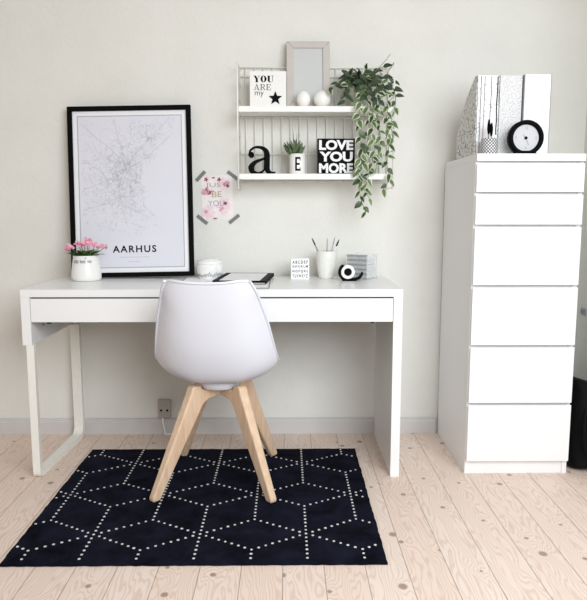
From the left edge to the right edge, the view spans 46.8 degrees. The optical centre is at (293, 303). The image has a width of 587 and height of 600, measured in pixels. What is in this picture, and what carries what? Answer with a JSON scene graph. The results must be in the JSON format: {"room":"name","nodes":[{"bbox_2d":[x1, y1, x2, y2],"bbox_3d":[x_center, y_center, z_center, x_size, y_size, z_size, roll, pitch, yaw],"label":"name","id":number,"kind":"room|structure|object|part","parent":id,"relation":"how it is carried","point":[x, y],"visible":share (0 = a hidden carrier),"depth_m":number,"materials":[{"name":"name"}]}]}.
{"room":"home office","nodes":[
{"label":"home office","id":0,"kind":"room"},
{"bbox_2d":[0,0,586,431],"bbox_3d":[-0.961,-0.704,2.993,4.900,2.600,0.120,0,8,-1],"label":"wall","id":1,"kind":"structure","parent":0,"point":[56,55],"depth_m":2.94,"materials":[{"name":"paint"}]},
{"bbox_2d":[158,399,170,417],"bbox_3d":[-0.587,0.475,3.089,0.057,0.084,0.024,0,8,-1],"label":"wall socket","id":2,"kind":"object","parent":1,"relation":"attached to","point":[164,405],"visible":1,"depth_m":3.08,"materials":[{"name":"grey plastic"}]},
{"bbox_2d":[162,418,171,434],"bbox_3d":[-0.544,0.557,3.085,0.107,0.079,0.014,0,8,-1],"label":"power cable","id":3,"kind":"object","parent":2,"relation":"attached to","point":[165,433],"visible":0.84,"depth_m":3.08,"materials":[{"name":"white plastic"}]},
{"bbox_2d":[0,417,434,434],"bbox_3d":[-1.380,0.558,3.096,4.060,0.072,0.016,0,8,-1],"label":"baseboard","id":4,"kind":"structure","parent":1,"relation":"attached to","point":[227,425],"depth_m":3.10,"materials":[{"name":"paint"}]},
{"bbox_2d":[195,170,239,224],"bbox_3d":[-0.332,-0.466,2.970,0.193,0.237,0.005,-1,8,0],"label":"poster","id":5,"kind":"object","parent":1,"relation":"attached to","point":[216,190],"visible":0.99,"depth_m":2.97,"materials":[{"name":"paper"}]},
{"bbox_2d":[236,62,395,190],"bbox_3d":[0.089,-0.740,2.842,0.640,0.517,0.177,0,8,-1],"label":"wall shelf","id":6,"kind":"object","parent":1,"relation":"attached to","point":[245,110],"visible":0.79,"depth_m":2.80,"materials":[{"name":"white metal"}]},
{"bbox_2d":[248,146,275,173],"bbox_3d":[-0.132,-0.600,2.839,0.114,0.119,0.024,0,8,-1],"label":"ornament","id":7,"kind":"object","parent":6,"relation":"on","point":[266,158],"visible":0.94,"depth_m":2.83,"materials":[{"name":"black paint"}]},
{"bbox_2d":[250,71,285,105],"bbox_3d":[-0.104,-0.878,2.783,0.149,0.147,0.032,0,8,-1],"label":"sign","id":8,"kind":"object","parent":6,"relation":"on","point":[267,88],"visible":0.9,"depth_m":2.77,"materials":[{"name":"white paper"}]},
{"bbox_2d":[283,133,305,173],"bbox_3d":[0.004,-0.639,2.831,0.095,0.195,0.095,0,8,-1],"label":"succulent pot","id":9,"kind":"object","parent":6,"relation":"on","point":[297,159],"visible":0.97,"depth_m":2.81,"materials":[{"name":"white ceramic"}]},
{"bbox_3d":[0.017,-0.584,2.838,0.067,0.085,0.067,0,8,-1],"label":"pot","id":10,"kind":"part","parent":9,"relation":"part of","materials":[{"name":"white ceramic"}]},
{"bbox_2d":[297,90,309,105],"bbox_3d":[0.041,-0.838,2.774,0.057,0.068,0.057,0,8,-1],"label":"round vase","id":11,"kind":"object","parent":6,"relation":"on","point":[303,97],"visible":0.84,"depth_m":2.75,"materials":[{"name":"white ceramic"}]},
{"bbox_2d":[286,41,329,105],"bbox_3d":[0.061,-0.957,2.838,0.181,0.282,0.076,0,8,-1],"label":"picture frame","id":12,"kind":"object","parent":6,"relation":"on","point":[307,62],"visible":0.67,"depth_m":2.84,"materials":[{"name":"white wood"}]},
{"bbox_2d":[293,48,322,100],"bbox_3d":[0.061,-0.957,2.841,0.128,0.234,0.007,0,-4,-1],"label":"print","id":13,"kind":"object","parent":12,"relation":"attached to","point":[307,62],"depth_m":2.84},
{"bbox_2d":[314,90,330,105],"bbox_3d":[0.117,-0.839,2.778,0.070,0.068,0.070,0,8,-1],"label":"round vase","id":14,"kind":"object","parent":6,"relation":"on","point":[321,98],"visible":0.84,"depth_m":2.75,"materials":[{"name":"white ceramic"}]},
{"bbox_2d":[317,138,354,173],"bbox_3d":[0.177,-0.614,2.830,0.155,0.146,0.031,0,8,-1],"label":"block","id":15,"kind":"object","parent":6,"relation":"on","point":[334,156],"visible":0.91,"depth_m":2.81,"materials":[{"name":"black paint"}]},
{"bbox_2d":[327,55,403,217],"bbox_3d":[0.290,-0.690,2.804,0.310,0.665,0.176,0,8,-1],"label":"trailing plant","id":16,"kind":"object","parent":6,"relation":"on","point":[357,86],"visible":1,"depth_m":2.74,"materials":[{"name":"green plant"}]},
{"bbox_3d":[0.268,-0.857,2.822,0.084,0.092,0.084,0,8,-1],"label":"pot","id":17,"kind":"part","parent":16,"relation":"part of","materials":[{"name":"white ceramic"}]},
{"bbox_2d":[0,432,586,599],"bbox_3d":[-0.966,0.904,1.097,4.850,0.060,4.320,0,8,-1],"label":"floor","id":18,"kind":"structure","parent":0,"point":[446,532],"depth_m":2.13,"materials":[{"name":"brown wood"}]},
{"bbox_2d":[0,448,387,566],"bbox_3d":[-0.291,0.684,2.420,1.118,0.009,0.944,0,8,-1],"label":"rug","id":19,"kind":"object","parent":18,"relation":"on","point":[213,509],"visible":0.94,"depth_m":2.25,"materials":[{"name":"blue fabric"}]},
{"bbox_2d":[149,279,279,502],"bbox_3d":[-0.275,0.272,2.513,0.469,0.780,0.544,0,8,3],"label":"desk chair","id":20,"kind":"object","parent":19,"relation":"on","point":[215,336],"visible":1,"depth_m":2.33,"materials":[{"name":"white plastic"}]},
{"bbox_3d":[-0.389,0.485,2.441,0.037,0.380,0.307,7,11,43],"label":"leg","id":21,"kind":"part","parent":20,"relation":"part of","materials":[{"name":"brown wood"}]},
{"bbox_3d":[-0.374,0.451,2.684,0.037,0.380,0.287,-7,10,-39],"label":"leg","id":22,"kind":"part","parent":20,"relation":"part of","materials":[{"name":"brown wood"}]},
{"bbox_3d":[-0.274,0.285,2.507,0.152,0.036,0.152,0,8,3],"label":"mounting plate","id":23,"kind":"part","parent":20,"relation":"part of","materials":[{"name":"white plastic"}]},
{"bbox_3d":[-0.165,0.485,2.437,0.037,0.380,0.302,-7,10,-40],"label":"leg","id":24,"kind":"part","parent":20,"relation":"part of","materials":[{"name":"brown wood"}]},
{"bbox_3d":[-0.169,0.451,2.685,0.037,0.380,0.290,7,10,40],"label":"leg","id":25,"kind":"part","parent":20,"relation":"part of","materials":[{"name":"brown wood"}]},
{"bbox_2d":[20,276,402,476],"bbox_3d":[-0.303,0.271,2.791,1.410,0.724,0.493,0,8,-1],"label":"writing desk","id":26,"kind":"object","parent":18,"relation":"on","point":[48,307],"visible":0.89,"depth_m":2.53,"materials":[{"name":"white paint"}]},
{"bbox_3d":[-0.991,0.031,2.751,0.034,0.180,0.492,0,8,-1],"label":"panel","id":27,"kind":"part","parent":26,"relation":"part of","materials":[{"name":"white paint"}]},
{"bbox_3d":[-0.968,0.376,2.798,0.041,0.516,0.490,0,8,1],"label":"loop leg","id":28,"kind":"part","parent":26,"relation":"part of","materials":[{"name":"white metal"}]},
{"bbox_2d":[63,237,107,281],"bbox_3d":[-0.850,-0.186,2.795,0.160,0.181,0.134,5,9,31],"label":"potted flowers","id":29,"kind":"object","parent":26,"relation":"on","point":[86,267],"visible":1,"depth_m":2.77,"materials":[{"name":"white ceramic"}]},
{"bbox_3d":[-0.904,-0.217,2.783,0.059,0.067,0.026,0,8,-1],"label":"flower","id":30,"kind":"part","parent":29,"relation":"part of","materials":[{"name":"pink plant"}]},
{"bbox_3d":[-0.858,-0.150,2.809,0.121,0.105,0.121,0,8,-1],"label":"pot","id":31,"kind":"part","parent":29,"relation":"part of","materials":[{"name":"white ceramic"}]},
{"bbox_3d":[-0.845,-0.232,2.795,0.029,0.091,0.030,-8,11,-44],"label":"flower","id":32,"kind":"part","parent":29,"relation":"part of","materials":[{"name":"pink plant"}]},
{"bbox_3d":[-0.823,-0.219,2.780,0.051,0.072,0.025,3,9,21],"label":"flower","id":33,"kind":"part","parent":29,"relation":"part of","materials":[{"name":"pink plant"}]},
{"bbox_3d":[-0.635,0.023,2.513,0.668,0.088,0.018,0,8,-1],"label":"drawer","id":34,"kind":"part","parent":26,"relation":"part of","materials":[{"name":"white paint"}]},
{"bbox_2d":[67,105,194,276],"bbox_3d":[-0.691,-0.477,2.890,0.534,0.730,0.096,0,8,-1],"label":"map","id":35,"kind":"object","parent":26,"relation":"on","point":[130,167],"visible":0.98,"depth_m":2.89,"materials":[{"name":"black paint"}]},
{"bbox_2d":[182,277,270,288],"bbox_3d":[-0.273,-0.086,2.718,0.360,0.005,0.414,0,8,-1],"label":"desk pad","id":36,"kind":"object","parent":26,"relation":"on","point":[188,279],"visible":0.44,"depth_m":2.74,"materials":[{"name":"white paper"}]},
{"bbox_2d":[197,259,222,278],"bbox_3d":[-0.353,-0.148,2.864,0.110,0.086,0.109,0,8,-1],"label":"lidded jar","id":37,"kind":"object","parent":36,"relation":"on","point":[206,268],"visible":0.91,"depth_m":2.82,"materials":[{"name":"ceramic"}]},
{"bbox_3d":[-0.353,-0.180,2.860,0.104,0.022,0.104,0,8,-1],"label":"lid","id":38,"kind":"part","parent":37,"relation":"part of","materials":[{"name":"white ceramic"}]},
{"bbox_2d":[212,273,273,283],"bbox_3d":[-0.200,-0.106,2.796,0.209,0.014,0.330,1,8,4],"label":"notebook","id":39,"kind":"object","parent":36,"relation":"on","point":[256,278],"visible":0.87,"depth_m":2.77,"materials":[{"name":"white paper"}]},
{"bbox_3d":[-0.201,-0.111,2.796,0.162,0.002,0.319,1,8,4],"label":"panel","id":40,"kind":"part","parent":39,"relation":"part of","materials":[{"name":"white paper"}]},
{"bbox_2d":[291,258,308,278],"bbox_3d":[0.027,-0.149,2.863,0.077,0.088,0.033,0,8,-3],"label":"block","id":41,"kind":"object","parent":26,"relation":"on","point":[299,266],"visible":1,"depth_m":2.85,"materials":[{"name":"white"}]},
{"bbox_2d":[316,250,336,278],"bbox_3d":[0.140,-0.168,2.889,0.089,0.118,0.089,0,8,-1],"label":"pencil cup","id":42,"kind":"object","parent":26,"relation":"on","point":[325,259],"visible":1,"depth_m":2.86,"materials":[{"name":"white ceramic"}]},
{"bbox_3d":[0.035,0.022,2.520,0.668,0.088,0.018,0,8,-1],"label":"drawer","id":43,"kind":"part","parent":26,"relation":"part of","materials":[{"name":"white paint"}]},
{"bbox_2d":[338,264,362,280],"bbox_3d":[0.235,-0.128,2.798,0.102,0.070,0.028,0,8,-1],"label":"tape dispenser","id":44,"kind":"object","parent":26,"relation":"on","point":[346,272],"visible":1,"depth_m":2.79,"materials":[{"name":"black paint"}]},
{"bbox_2d":[347,254,373,278],"bbox_3d":[0.291,-0.162,2.889,0.100,0.106,0.100,5,9,32],"label":"box","id":45,"kind":"object","parent":26,"relation":"on","point":[360,263],"visible":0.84,"depth_m":2.85,"materials":[{"name":"white paper"}]},
{"bbox_3d":[0.385,0.284,2.800,0.034,0.696,0.492,0,8,-1],"label":"panel","id":46,"kind":"part","parent":26,"relation":"part of","materials":[{"name":"white paint"}]},
{"bbox_2d":[437,153,585,472],"bbox_3d":[0.859,0.024,2.782,0.396,1.216,0.495,0,8,-1],"label":"dresser","id":47,"kind":"object","parent":18,"relation":"on","point":[512,231],"visible":1,"depth_m":2.56,"materials":[{"name":"white wood"}]},
{"bbox_3d":[0.670,0.036,2.791,0.018,1.190,0.477,0,8,-1],"label":"panel","id":48,"kind":"part","parent":47,"relation":"part of","materials":[{"name":"white wood"}]},
{"bbox_2d":[456,75,499,159],"bbox_3d":[0.721,-0.724,2.671,0.090,0.296,0.226,-1,8,-4],"label":"magazine file","id":49,"kind":"object","parent":47,"relation":"on","point":[481,106],"visible":0.84,"depth_m":2.57,"materials":[{"name":"white"}]},
{"bbox_2d":[475,76,498,153],"bbox_3d":[0.728,-0.707,2.559,0.088,0.293,0.002,-1,8,-5],"label":"print","id":50,"kind":"object","parent":49,"relation":"attached to","point":[481,76],"depth_m":2.55},
{"bbox_2d":[481,138,497,152],"bbox_3d":[0.725,-0.583,2.515,0.059,0.060,0.059,0,8,-1],"label":"cup","id":51,"kind":"object","parent":47,"relation":"on","point":[488,145],"visible":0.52,"depth_m":2.49,"materials":[{"name":"ceramic"}]},
{"bbox_2d":[487,120,490,137],"bbox_3d":[0.721,-0.620,2.509,0.012,0.123,0.012,0,8,-1],"label":"makeup brush","id":52,"kind":"object","parent":51,"relation":"in","point":[488,124],"visible":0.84,"depth_m":2.50,"materials":[{"name":"black"}]},
{"bbox_2d":[490,123,492,137],"bbox_3d":[0.731,-0.615,2.510,0.012,0.111,0.012,0,8,-1],"label":"makeup brush","id":53,"kind":"object","parent":51,"relation":"in","point":[491,127],"visible":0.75,"depth_m":2.50,"materials":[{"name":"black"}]},
{"bbox_2d":[497,75,522,152],"bbox_3d":[0.812,-0.726,2.686,0.084,0.297,0.245,0,8,-3],"label":"magazine file","id":54,"kind":"object","parent":47,"relation":"on","point":[510,88],"visible":0.4,"depth_m":2.56,"materials":[{"name":"white cardboard"}]},
{"bbox_3d":[0.862,0.494,2.607,0.392,0.222,0.017,0,8,-1],"label":"drawer","id":55,"kind":"part","parent":47,"relation":"part of","materials":[{"name":"white wood"}]},
{"bbox_3d":[0.862,0.269,2.575,0.392,0.215,0.017,0,8,-1],"label":"drawer","id":56,"kind":"part","parent":47,"relation":"part of","materials":[{"name":"white wood"}]},
{"bbox_3d":[0.862,0.046,2.544,0.392,0.218,0.017,0,8,-1],"label":"drawer","id":57,"kind":"part","parent":47,"relation":"part of","materials":[{"name":"white wood"}]},
{"bbox_2d":[507,120,543,153],"bbox_3d":[0.856,-0.613,2.506,0.129,0.129,0.035,0,8,-1],"label":"round clock","id":58,"kind":"object","parent":47,"relation":"on","point":[525,136],"visible":0.93,"depth_m":2.50,"materials":[{"name":"black paint"}]},
{"bbox_2d":[513,125,538,150],"bbox_3d":[0.856,-0.613,2.511,0.099,0.099,0.020,0,8,-1],"label":"clock face","id":59,"kind":"object","parent":58,"relation":"on","point":[525,137],"depth_m":2.50,"materials":[{"name":"white paint"}]},
{"bbox_3d":[0.862,-0.177,2.513,0.392,0.214,0.017,0,8,-1],"label":"drawer","id":60,"kind":"part","parent":47,"relation":"part of","materials":[{"name":"white wood"}]},
{"bbox_3d":[0.862,-0.346,2.489,0.392,0.109,0.017,0,8,-1],"label":"drawer","id":61,"kind":"part","parent":47,"relation":"part of","materials":[{"name":"white wood"}]},
{"bbox_3d":[0.862,-0.460,2.474,0.392,0.103,0.017,0,8,-1],"label":"drawer","id":62,"kind":"part","parent":47,"relation":"part of","materials":[{"name":"white wood"}]},
{"bbox_2d":[521,74,551,153],"bbox_3d":[0.911,-0.726,2.676,0.103,0.299,0.246,0,8,-2],"label":"magazine file","id":63,"kind":"object","parent":47,"relation":"on","point":[536,88],"visible":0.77,"depth_m":2.55,"materials":[{"name":"white cardboard"}]},
{"bbox_3d":[1.048,0.036,2.795,0.018,1.190,0.477,0,8,-1],"label":"panel","id":64,"kind":"part","parent":47,"relation":"part of","materials":[{"name":"white wood"}]},
{"bbox_2d":[566,376,586,468],"bbox_3d":[1.156,0.458,2.770,0.167,0.359,0.366,0,8,-1],"label":"bag","id":65,"kind":"object","parent":18,"relation":"on","point":[577,454],"visible":0.5,"depth_m":2.64,"materials":[{"name":"fabric"}]},
{"bbox_2d":[573,112,586,380],"bbox_3d":[1.328,-0.629,2.461,0.112,2.600,1.000,0,8,-1],"label":"wall","id":66,"kind":"structure","parent":0,"point":[580,351],"depth_m":2.97,"materials":[{"name":"paint"}]},
{"bbox_2d":[580,307,586,315],"bbox_3d":[1.264,0.034,2.957,0.009,0.030,0.060,0,8,-1],"label":"light switch","id":67,"kind":"object","parent":66,"relation":"attached to","point":[583,310],"visible":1,"depth_m":2.95,"materials":[{"name":"grey plastic"}]}
]}

